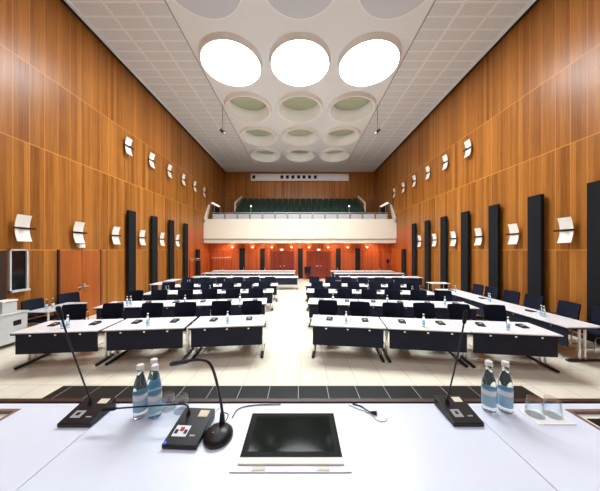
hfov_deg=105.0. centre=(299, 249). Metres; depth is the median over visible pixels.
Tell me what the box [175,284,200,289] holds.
conference table
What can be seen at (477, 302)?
conference table
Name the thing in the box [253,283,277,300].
conference table
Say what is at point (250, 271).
conference table
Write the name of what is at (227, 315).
water bottle
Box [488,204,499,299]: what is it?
acoustic panel
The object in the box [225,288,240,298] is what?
chair
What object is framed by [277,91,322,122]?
well
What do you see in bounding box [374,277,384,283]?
chair
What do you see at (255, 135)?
well
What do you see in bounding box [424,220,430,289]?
acoustic panel
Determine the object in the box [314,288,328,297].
chair
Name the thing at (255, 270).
conference table
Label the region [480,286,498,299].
chair
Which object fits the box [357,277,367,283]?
chair
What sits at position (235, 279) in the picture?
chair
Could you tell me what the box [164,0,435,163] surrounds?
ceiling
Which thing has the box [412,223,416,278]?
acoustic panel
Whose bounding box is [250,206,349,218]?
steps
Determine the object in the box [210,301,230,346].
chair
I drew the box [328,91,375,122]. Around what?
well
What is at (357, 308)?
chair
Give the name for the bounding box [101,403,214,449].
microphone
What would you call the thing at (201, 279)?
chair
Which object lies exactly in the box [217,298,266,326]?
conference table
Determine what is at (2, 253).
trim
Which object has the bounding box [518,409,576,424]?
napkin
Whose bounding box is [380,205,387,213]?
balcony door
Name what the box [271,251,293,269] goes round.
door
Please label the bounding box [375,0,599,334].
wall
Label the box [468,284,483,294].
chair
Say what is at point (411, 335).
conference table
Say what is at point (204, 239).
trim
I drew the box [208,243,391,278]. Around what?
wall
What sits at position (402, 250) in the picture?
acoustic panel
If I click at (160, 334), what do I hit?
conference table
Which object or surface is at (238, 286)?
conference table
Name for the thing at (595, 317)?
chair
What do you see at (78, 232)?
wall sconce
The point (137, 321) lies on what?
microphone
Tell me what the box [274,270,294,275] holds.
conference table
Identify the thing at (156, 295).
chair
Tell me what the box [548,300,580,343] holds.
chair
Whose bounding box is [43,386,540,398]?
floor
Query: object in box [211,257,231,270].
coat rack
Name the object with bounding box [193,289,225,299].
conference table
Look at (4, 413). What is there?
screen
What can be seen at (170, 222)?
acoustic panel
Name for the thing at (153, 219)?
acoustic panel
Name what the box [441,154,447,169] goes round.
wall sconce
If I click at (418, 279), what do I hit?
conference table
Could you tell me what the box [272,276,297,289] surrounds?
conference table
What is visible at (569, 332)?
baseboard
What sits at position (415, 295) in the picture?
chair
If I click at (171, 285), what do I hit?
chair
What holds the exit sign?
attached to the wall at (69, 108)
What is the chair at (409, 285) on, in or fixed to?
on the floor at (287, 360)
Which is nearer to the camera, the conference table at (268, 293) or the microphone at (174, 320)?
the microphone at (174, 320)
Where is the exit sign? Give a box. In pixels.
[77,244,84,247]
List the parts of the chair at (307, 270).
backrest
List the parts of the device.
lid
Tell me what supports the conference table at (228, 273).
on the floor at (287, 360)
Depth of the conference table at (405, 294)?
8.45 m
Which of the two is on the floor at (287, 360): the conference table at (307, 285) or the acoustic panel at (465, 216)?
the conference table at (307, 285)
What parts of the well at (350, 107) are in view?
lamp shade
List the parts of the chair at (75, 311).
backrest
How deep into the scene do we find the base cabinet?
5.57 m
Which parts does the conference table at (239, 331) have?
modesty panel, leg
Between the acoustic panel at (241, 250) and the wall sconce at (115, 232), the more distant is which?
the acoustic panel at (241, 250)
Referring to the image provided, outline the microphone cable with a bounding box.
[232,404,280,417]
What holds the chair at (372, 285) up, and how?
on the floor at (287, 360)
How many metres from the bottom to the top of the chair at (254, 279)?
1.000 m
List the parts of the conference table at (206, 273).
modesty panel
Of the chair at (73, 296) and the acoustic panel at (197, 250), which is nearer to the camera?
the chair at (73, 296)
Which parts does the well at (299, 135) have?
lamp shade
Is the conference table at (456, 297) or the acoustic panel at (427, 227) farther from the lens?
the acoustic panel at (427, 227)
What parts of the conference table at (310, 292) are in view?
modesty panel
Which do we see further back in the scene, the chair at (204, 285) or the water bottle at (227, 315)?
the chair at (204, 285)
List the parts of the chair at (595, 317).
leg, seat, backrest, leg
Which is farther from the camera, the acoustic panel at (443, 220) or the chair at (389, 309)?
the acoustic panel at (443, 220)
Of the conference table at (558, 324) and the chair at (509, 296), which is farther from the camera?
the chair at (509, 296)
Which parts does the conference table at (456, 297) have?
modesty panel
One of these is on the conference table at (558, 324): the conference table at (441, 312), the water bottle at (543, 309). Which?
the water bottle at (543, 309)
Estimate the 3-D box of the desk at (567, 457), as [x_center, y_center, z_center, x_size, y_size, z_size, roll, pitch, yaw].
[1.575,1.094,0.698,1.607,0.752,0.835,0,0,0]
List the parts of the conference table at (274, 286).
modesty panel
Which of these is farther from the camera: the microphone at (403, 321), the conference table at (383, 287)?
the conference table at (383, 287)
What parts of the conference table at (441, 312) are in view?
modesty panel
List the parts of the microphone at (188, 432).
button plate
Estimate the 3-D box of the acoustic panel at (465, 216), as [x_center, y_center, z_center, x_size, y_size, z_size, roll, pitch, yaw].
[7.396,0.295,10.240,0.192,3.990,0.420,0,0,0]
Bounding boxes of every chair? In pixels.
[20,298,59,323]
[44,304,86,353]
[58,292,88,319]
[98,303,123,350]
[126,290,143,300]
[129,303,163,350]
[150,290,167,300]
[162,282,174,289]
[167,302,196,349]
[177,289,192,299]
[181,282,193,289]
[182,277,192,281]
[199,277,209,283]
[200,282,212,289]
[201,289,216,308]
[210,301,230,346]
[216,277,226,283]
[222,281,233,288]
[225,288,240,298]
[233,277,242,282]
[239,300,261,346]
[241,281,252,288]
[248,288,262,297]
[249,277,258,282]
[258,281,270,306]
[265,277,274,296]
[304,267,310,279]
[309,277,318,282]
[311,281,322,288]
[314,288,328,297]
[318,300,337,315]
[325,277,334,282]
[330,281,341,288]
[337,288,351,298]
[341,277,350,283]
[347,281,359,289]
[350,301,371,348]
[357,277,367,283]
[361,289,376,299]
[368,282,380,289]
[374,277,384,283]
[382,302,408,350]
[384,290,400,299]
[388,282,400,289]
[392,277,402,283]
[406,282,419,289]
[410,290,426,300]
[413,303,436,318]
[434,290,451,301]
[447,304,481,353]
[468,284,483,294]
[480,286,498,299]
[483,305,510,354]
[500,290,520,304]
[520,294,543,309]
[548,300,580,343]
[570,307,599,357]
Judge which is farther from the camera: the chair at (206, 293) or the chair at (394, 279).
the chair at (394, 279)
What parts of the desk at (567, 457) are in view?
panel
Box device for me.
[0,299,17,313]
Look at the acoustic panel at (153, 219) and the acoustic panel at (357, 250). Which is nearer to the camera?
the acoustic panel at (153, 219)
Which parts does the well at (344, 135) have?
lamp shade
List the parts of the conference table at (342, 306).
modesty panel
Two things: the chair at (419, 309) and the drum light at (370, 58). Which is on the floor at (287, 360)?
the chair at (419, 309)
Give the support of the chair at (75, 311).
on the floor at (287, 360)
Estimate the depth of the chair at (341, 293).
7.99 m
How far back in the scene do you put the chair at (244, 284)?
9.95 m
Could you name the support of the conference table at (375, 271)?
on the floor at (287, 360)
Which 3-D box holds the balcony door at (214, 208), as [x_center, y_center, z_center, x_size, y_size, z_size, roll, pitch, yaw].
[-7.430,-2.900,20.500,0.140,1.900,1.600,0,0,0]
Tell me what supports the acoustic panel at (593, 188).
attached to the wall at (529, 111)
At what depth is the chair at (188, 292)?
7.80 m
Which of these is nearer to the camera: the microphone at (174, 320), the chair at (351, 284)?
the microphone at (174, 320)
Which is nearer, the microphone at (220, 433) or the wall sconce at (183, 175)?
the microphone at (220, 433)
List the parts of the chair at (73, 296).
backrest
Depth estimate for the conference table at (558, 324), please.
5.13 m
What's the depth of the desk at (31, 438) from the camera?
0.89 m
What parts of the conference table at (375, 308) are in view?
modesty panel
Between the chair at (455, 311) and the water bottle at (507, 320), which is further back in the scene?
the chair at (455, 311)
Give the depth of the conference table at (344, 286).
10.30 m
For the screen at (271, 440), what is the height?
0.011 m
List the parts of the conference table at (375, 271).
modesty panel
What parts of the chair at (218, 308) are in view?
backrest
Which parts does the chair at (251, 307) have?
backrest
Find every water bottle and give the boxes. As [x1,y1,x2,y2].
[66,315,69,327]
[133,363,147,418]
[146,313,149,325]
[147,358,160,385]
[147,363,161,419]
[226,311,228,323]
[345,311,347,323]
[422,314,424,326]
[481,360,496,413]
[497,360,513,414]
[506,317,509,329]
[542,306,545,316]
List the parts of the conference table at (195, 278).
modesty panel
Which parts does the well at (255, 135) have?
lamp shade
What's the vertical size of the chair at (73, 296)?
1.000 m
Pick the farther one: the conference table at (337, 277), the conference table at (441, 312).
the conference table at (337, 277)
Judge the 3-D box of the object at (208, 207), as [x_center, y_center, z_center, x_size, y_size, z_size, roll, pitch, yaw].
[-7.420,-2.905,18.360,0.120,1.590,1.020,0,0,0]
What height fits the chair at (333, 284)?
1.000 m
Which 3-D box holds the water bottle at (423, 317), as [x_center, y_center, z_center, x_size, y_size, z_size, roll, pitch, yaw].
[2.596,1.476,4.832,0.066,0.268,0.066,0,0,7]
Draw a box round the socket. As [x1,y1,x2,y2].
[219,412,224,424]
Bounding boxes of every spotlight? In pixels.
[220,105,225,133]
[374,105,379,133]
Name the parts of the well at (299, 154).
lamp shade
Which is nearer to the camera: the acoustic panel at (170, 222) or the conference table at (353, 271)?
the acoustic panel at (170, 222)
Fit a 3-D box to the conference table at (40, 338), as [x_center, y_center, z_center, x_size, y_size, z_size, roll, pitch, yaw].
[-4.874,1.975,4.921,1.570,0.730,0.800,0,0,-6]
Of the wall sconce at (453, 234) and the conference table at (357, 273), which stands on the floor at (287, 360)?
the conference table at (357, 273)
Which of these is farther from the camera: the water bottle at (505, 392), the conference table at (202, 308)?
the conference table at (202, 308)
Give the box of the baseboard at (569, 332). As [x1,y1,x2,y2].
[420,286,597,343]
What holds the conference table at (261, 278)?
on the floor at (287, 360)
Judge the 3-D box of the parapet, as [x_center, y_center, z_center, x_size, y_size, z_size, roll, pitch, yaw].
[0.000,-1.645,17.910,15.000,1.530,0.120,0,0,0]
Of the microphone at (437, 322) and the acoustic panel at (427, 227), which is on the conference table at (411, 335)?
the microphone at (437, 322)
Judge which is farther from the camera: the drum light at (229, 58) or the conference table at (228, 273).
the conference table at (228, 273)
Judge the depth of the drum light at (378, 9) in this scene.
7.17 m
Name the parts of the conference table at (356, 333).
modesty panel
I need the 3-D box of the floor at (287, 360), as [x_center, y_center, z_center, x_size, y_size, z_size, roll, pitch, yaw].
[0.000,2.400,9.600,15.400,0.100,27.200,0,0,0]
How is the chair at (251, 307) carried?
on the floor at (287, 360)
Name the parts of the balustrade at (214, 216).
infill panel, infill panel, infill panel, infill panel, infill panel, infill panel, infill panel, handrail, infill panel, infill panel, infill panel, infill panel, infill panel, infill panel, infill panel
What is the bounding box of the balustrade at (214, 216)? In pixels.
[212,212,387,218]
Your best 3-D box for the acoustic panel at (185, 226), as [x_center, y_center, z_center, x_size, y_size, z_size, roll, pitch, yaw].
[-7.396,0.295,14.810,0.192,3.990,0.420,0,0,0]
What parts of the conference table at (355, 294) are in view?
modesty panel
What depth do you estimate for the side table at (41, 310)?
6.22 m
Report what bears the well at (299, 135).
hanging from the ceiling at (256, 21)
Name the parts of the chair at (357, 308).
backrest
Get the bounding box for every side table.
[27,302,87,320]
[148,282,161,290]
[426,282,450,290]
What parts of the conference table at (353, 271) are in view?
modesty panel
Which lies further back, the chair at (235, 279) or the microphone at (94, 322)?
the chair at (235, 279)
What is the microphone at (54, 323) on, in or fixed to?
on the conference table at (40, 338)
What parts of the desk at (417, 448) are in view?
panel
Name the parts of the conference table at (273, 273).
modesty panel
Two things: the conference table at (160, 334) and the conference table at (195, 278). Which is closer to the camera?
the conference table at (160, 334)
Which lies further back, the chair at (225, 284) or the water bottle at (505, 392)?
the chair at (225, 284)
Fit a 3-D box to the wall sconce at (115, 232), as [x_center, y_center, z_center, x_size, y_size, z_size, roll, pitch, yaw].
[-7.380,-0.580,9.265,0.240,0.700,0.490,0,0,0]
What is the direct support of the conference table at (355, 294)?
on the floor at (287, 360)
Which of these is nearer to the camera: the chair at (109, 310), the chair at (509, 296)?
the chair at (109, 310)
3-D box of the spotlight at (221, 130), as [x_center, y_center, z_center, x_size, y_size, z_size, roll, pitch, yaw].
[-4.148,-6.965,12.293,0.346,1.570,0.179,0,0,22]
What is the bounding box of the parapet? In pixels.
[203,219,396,238]
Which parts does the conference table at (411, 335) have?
leg, modesty panel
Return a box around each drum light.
[173,0,241,19]
[198,32,262,86]
[266,0,333,19]
[269,32,330,86]
[337,32,401,86]
[358,0,426,19]
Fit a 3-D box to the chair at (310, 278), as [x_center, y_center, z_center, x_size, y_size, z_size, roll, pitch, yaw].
[0.693,1.850,11.407,0.510,1.000,0.607,0,0,9]
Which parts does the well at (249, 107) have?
lamp shade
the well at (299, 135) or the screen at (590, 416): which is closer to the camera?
the screen at (590, 416)
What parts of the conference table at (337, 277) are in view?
modesty panel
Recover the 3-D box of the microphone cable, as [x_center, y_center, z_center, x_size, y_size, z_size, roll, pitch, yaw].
[-0.200,0.717,1.049,0.219,0.004,0.052,0,0,-22]
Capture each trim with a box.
[0,251,5,299]
[204,239,395,239]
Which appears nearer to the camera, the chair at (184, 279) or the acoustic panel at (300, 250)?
the chair at (184, 279)
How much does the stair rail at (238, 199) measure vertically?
2.050 m
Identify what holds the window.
in the wall at (69, 108)
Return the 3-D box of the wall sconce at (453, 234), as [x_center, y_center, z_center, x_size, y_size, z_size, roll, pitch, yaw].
[7.380,-0.550,11.115,0.240,0.700,0.490,0,0,0]
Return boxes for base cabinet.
[0,310,28,345]
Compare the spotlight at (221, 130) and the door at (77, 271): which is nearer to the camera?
the door at (77, 271)
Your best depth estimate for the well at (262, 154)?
19.49 m
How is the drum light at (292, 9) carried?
attached to the ceiling at (256, 21)
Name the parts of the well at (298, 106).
lamp shade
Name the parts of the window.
pane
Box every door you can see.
[57,250,100,319]
[212,205,219,213]
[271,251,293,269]
[307,251,330,278]
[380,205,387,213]
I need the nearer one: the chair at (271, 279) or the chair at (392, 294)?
the chair at (392, 294)
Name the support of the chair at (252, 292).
on the floor at (287, 360)
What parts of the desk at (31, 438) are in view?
panel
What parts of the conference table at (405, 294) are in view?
modesty panel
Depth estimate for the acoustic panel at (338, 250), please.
18.73 m
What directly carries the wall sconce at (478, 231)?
attached to the wall at (529, 111)
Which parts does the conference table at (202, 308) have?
modesty panel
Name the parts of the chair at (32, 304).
backrest, seat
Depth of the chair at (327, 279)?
11.56 m
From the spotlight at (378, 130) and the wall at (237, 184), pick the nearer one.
the spotlight at (378, 130)
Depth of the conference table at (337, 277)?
15.65 m
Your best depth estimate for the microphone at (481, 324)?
4.89 m
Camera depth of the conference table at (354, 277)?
13.97 m
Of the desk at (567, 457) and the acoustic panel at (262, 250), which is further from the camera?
the acoustic panel at (262, 250)
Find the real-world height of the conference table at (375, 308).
0.730 m
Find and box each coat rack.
[189,258,200,276]
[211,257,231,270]
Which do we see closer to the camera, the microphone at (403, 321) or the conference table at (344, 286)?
the microphone at (403, 321)
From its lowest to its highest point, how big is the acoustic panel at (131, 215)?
3.990 m
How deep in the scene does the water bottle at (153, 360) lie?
1.04 m
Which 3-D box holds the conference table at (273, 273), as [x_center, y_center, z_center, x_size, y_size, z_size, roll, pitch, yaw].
[-1.150,1.975,16.100,1.570,0.730,0.800,0,0,0]
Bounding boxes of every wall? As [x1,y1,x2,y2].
[0,0,224,326]
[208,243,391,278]
[225,172,374,218]
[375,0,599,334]
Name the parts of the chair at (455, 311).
backrest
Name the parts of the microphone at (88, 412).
button plate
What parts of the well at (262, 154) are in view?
lamp shade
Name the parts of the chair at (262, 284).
backrest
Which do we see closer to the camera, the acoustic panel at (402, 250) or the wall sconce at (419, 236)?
the wall sconce at (419, 236)
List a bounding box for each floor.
[0,279,599,397]
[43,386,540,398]
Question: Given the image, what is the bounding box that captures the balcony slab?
[204,240,395,242]
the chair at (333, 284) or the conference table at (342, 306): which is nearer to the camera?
the conference table at (342, 306)
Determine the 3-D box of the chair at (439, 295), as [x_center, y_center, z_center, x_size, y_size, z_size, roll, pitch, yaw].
[4.697,1.850,7.416,0.510,1.000,0.607,0,0,12]
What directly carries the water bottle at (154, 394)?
on the desk at (417, 448)
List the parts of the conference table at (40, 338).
leg, modesty panel, leg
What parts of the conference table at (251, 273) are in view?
modesty panel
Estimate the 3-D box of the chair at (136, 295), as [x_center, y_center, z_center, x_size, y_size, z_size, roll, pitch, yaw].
[-5.488,1.850,7.458,0.510,1.000,0.607,0,0,-4]
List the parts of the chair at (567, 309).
backrest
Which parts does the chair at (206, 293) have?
backrest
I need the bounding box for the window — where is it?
[8,249,30,292]
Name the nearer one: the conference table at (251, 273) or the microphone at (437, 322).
the microphone at (437, 322)
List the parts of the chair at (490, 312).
backrest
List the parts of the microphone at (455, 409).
button plate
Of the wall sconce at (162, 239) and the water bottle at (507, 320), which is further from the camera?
the wall sconce at (162, 239)
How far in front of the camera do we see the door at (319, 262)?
18.81 m
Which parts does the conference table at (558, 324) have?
modesty panel, leg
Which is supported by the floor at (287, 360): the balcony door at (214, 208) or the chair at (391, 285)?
the chair at (391, 285)
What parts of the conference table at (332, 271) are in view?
modesty panel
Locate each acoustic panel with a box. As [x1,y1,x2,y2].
[126,210,135,292]
[150,216,157,290]
[168,220,173,281]
[183,223,187,276]
[196,249,199,275]
[239,248,244,269]
[260,248,264,269]
[298,248,302,277]
[336,248,340,269]
[355,248,359,269]
[401,249,405,278]
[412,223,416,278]
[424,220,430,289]
[440,216,447,288]
[461,211,469,300]
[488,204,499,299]
[527,194,543,305]
[587,180,599,343]
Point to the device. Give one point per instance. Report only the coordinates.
(6, 305)
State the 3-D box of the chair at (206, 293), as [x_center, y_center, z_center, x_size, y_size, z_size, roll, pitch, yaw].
[-3.086,1.850,7.689,0.510,1.000,0.607,0,0,-5]
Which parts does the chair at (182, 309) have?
backrest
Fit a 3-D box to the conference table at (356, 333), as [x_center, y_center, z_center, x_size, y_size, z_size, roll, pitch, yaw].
[1.055,1.975,5.234,1.570,0.730,0.800,0,0,7]
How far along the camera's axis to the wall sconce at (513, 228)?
7.92 m
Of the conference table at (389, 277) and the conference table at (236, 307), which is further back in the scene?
the conference table at (389, 277)
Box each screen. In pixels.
[0,409,19,420]
[229,409,351,472]
[565,409,599,429]
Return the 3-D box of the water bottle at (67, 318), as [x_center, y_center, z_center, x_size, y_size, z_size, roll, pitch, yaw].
[-4.802,1.476,4.758,0.066,0.268,0.066,0,0,24]
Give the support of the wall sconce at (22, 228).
attached to the wall at (69, 108)
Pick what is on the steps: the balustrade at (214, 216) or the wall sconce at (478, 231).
the balustrade at (214, 216)
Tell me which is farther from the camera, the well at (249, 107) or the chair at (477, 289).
the well at (249, 107)
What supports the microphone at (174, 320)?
on the conference table at (160, 334)
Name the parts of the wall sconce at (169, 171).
curved plate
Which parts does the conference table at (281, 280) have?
modesty panel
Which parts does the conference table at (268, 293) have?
modesty panel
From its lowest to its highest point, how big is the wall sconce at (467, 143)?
0.700 m
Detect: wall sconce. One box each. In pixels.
[14,214,35,241]
[73,221,86,242]
[112,226,121,243]
[125,137,133,155]
[139,230,146,244]
[149,153,155,168]
[160,232,165,245]
[167,164,172,177]
[175,234,179,245]
[181,174,185,185]
[412,175,415,186]
[417,235,420,246]
[425,166,429,179]
[431,233,436,245]
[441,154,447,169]
[449,231,455,245]
[463,139,470,157]
[473,228,481,244]
[505,223,518,243]
[553,217,573,242]
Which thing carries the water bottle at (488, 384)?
on the desk at (567, 457)
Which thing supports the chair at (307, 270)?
on the floor at (287, 360)
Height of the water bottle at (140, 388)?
0.223 m
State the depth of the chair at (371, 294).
7.87 m
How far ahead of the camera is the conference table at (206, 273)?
15.76 m
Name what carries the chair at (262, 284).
on the floor at (287, 360)
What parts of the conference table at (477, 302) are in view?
modesty panel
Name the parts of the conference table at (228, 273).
modesty panel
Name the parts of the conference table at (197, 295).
modesty panel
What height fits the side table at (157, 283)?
0.740 m
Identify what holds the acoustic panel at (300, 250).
attached to the wall at (252, 255)
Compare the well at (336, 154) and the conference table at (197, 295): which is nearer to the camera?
the conference table at (197, 295)
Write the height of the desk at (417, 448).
0.752 m
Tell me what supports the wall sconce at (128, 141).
attached to the wall at (69, 108)
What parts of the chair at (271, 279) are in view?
backrest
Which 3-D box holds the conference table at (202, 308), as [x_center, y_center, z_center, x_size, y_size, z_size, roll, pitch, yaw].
[-3.430,1.975,7.060,1.570,0.730,0.800,0,0,-6]
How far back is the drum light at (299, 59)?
9.12 m
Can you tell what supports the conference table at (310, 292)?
on the floor at (287, 360)
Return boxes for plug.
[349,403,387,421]
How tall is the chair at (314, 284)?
1.000 m
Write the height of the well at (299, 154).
0.770 m
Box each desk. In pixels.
[0,398,123,490]
[17,398,556,490]
[463,398,599,490]
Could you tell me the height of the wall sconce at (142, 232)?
0.700 m
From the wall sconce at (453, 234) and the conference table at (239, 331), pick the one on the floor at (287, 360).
the conference table at (239, 331)
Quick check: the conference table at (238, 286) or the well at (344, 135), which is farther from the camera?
the well at (344, 135)
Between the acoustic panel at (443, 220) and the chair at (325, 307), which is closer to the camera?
the chair at (325, 307)
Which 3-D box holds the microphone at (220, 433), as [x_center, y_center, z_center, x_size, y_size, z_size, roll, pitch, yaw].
[-0.379,0.568,0.885,0.239,0.305,0.118,0,0,0]
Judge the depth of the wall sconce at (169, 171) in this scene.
13.00 m
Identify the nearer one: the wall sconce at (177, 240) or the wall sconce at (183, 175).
the wall sconce at (177, 240)
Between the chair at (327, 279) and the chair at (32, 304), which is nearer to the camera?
the chair at (32, 304)
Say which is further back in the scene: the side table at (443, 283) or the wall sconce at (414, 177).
the wall sconce at (414, 177)
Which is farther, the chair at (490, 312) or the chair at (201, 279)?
the chair at (201, 279)
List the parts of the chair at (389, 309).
backrest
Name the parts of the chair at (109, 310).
backrest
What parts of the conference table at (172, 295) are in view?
modesty panel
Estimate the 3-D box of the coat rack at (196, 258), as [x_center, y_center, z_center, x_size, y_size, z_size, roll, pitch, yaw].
[-7.150,1.466,15.700,0.500,1.767,1.660,0,0,0]
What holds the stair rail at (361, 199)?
on the steps
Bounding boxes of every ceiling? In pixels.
[60,0,539,171]
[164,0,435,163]
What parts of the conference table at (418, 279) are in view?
modesty panel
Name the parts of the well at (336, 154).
lamp shade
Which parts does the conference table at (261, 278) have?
modesty panel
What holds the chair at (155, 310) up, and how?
on the floor at (287, 360)
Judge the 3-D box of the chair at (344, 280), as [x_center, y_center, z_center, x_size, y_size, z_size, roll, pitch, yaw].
[2.275,1.850,11.226,0.510,1.000,0.607,0,0,5]
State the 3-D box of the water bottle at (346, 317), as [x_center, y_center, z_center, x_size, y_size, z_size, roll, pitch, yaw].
[1.009,1.476,5.038,0.066,0.268,0.066,0,0,7]
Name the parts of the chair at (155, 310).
backrest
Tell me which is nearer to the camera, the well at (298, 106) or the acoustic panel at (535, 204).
the acoustic panel at (535, 204)
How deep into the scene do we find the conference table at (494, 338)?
4.50 m
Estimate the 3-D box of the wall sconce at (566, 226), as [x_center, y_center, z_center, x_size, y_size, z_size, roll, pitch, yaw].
[7.380,-0.550,6.435,0.240,0.700,0.490,0,0,0]
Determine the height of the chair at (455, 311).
1.000 m
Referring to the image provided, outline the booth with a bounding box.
[251,174,348,180]
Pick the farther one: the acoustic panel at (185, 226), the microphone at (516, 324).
the acoustic panel at (185, 226)
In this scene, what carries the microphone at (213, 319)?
on the conference table at (239, 331)
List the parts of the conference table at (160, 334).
leg, modesty panel, leg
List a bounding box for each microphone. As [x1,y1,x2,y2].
[47,322,59,326]
[55,306,115,426]
[88,321,101,324]
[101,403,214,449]
[131,319,142,323]
[169,318,179,322]
[169,358,232,449]
[209,317,217,321]
[398,319,405,323]
[434,310,483,426]
[435,320,445,324]
[475,322,485,326]
[515,323,529,327]
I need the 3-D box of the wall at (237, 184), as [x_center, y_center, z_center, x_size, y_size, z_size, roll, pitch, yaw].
[0.000,-3.025,23.100,15.400,10.750,0.200,0,0,0]
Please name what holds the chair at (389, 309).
on the floor at (287, 360)
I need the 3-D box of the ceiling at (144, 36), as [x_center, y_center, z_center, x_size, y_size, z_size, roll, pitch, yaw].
[0.000,-8.075,9.500,15.000,0.650,27.000,0,0,0]
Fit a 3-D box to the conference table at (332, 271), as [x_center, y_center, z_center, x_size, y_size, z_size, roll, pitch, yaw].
[3.150,1.975,17.700,1.570,0.730,0.800,0,0,0]
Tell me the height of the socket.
0.052 m
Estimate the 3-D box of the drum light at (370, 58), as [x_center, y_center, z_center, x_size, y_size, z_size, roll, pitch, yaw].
[2.800,-7.675,9.430,2.540,0.250,2.540,0,0,0]
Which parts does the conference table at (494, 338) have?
modesty panel, leg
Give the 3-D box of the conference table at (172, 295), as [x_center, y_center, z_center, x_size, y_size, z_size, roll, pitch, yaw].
[-5.020,1.975,8.808,1.570,0.730,0.800,0,0,-6]
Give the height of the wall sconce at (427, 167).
0.700 m
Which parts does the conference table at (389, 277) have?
modesty panel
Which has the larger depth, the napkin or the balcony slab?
the balcony slab
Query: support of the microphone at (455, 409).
on the desk at (417, 448)
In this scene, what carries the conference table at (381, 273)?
on the floor at (287, 360)
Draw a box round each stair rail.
[234,196,241,211]
[358,196,365,211]
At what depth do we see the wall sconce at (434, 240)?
12.60 m
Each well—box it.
[224,91,271,122]
[239,125,276,145]
[250,147,280,161]
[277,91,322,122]
[281,125,318,145]
[284,147,315,161]
[319,147,349,161]
[323,125,360,145]
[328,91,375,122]
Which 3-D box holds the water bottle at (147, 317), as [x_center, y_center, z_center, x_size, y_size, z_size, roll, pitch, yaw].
[-3.232,1.476,4.887,0.066,0.268,0.066,0,0,24]
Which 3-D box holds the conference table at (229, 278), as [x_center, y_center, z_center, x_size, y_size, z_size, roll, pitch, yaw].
[-4.100,1.975,13.900,1.570,0.730,0.800,0,0,0]
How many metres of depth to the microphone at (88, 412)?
0.97 m
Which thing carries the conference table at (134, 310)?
on the floor at (287, 360)
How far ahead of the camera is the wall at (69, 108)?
8.00 m
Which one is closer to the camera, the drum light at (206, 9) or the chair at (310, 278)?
the drum light at (206, 9)
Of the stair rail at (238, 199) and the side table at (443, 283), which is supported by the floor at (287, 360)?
the side table at (443, 283)
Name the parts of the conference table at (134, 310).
modesty panel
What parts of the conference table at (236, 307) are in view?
modesty panel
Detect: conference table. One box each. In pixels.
[10,319,123,369]
[93,300,165,319]
[102,317,196,364]
[143,290,193,300]
[163,299,217,319]
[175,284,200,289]
[188,315,265,358]
[193,276,219,283]
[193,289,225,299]
[202,272,227,275]
[211,270,234,275]
[213,283,240,289]
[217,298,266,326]
[220,276,245,280]
[225,272,249,279]
[232,270,254,275]
[240,289,273,310]
[244,276,271,280]
[248,272,272,275]
[253,270,274,271]
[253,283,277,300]
[272,272,294,275]
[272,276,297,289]
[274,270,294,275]
[305,283,329,300]
[306,289,336,310]
[307,298,357,326]
[310,315,385,361]
[330,270,351,276]
[334,273,356,279]
[339,276,365,280]
[342,284,367,289]
[350,270,373,275]
[352,289,384,300]
[357,273,380,278]
[358,299,413,318]
[366,276,392,283]
[371,270,394,275]
[380,273,403,278]
[380,317,470,366]
[381,284,406,289]
[392,276,422,289]
[400,290,434,300]
[410,301,479,320]
[435,289,483,316]
[451,320,562,372]
[462,297,527,317]
[506,308,599,360]
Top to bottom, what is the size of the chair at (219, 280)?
1.000 m
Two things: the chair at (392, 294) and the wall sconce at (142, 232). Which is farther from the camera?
the wall sconce at (142, 232)
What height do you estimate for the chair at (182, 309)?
1.000 m
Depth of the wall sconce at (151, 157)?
11.43 m
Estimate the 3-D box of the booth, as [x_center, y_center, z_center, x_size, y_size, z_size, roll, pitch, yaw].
[-0.025,-7.250,22.933,9.750,0.700,0.135,0,0,0]
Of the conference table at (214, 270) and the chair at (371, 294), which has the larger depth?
the conference table at (214, 270)

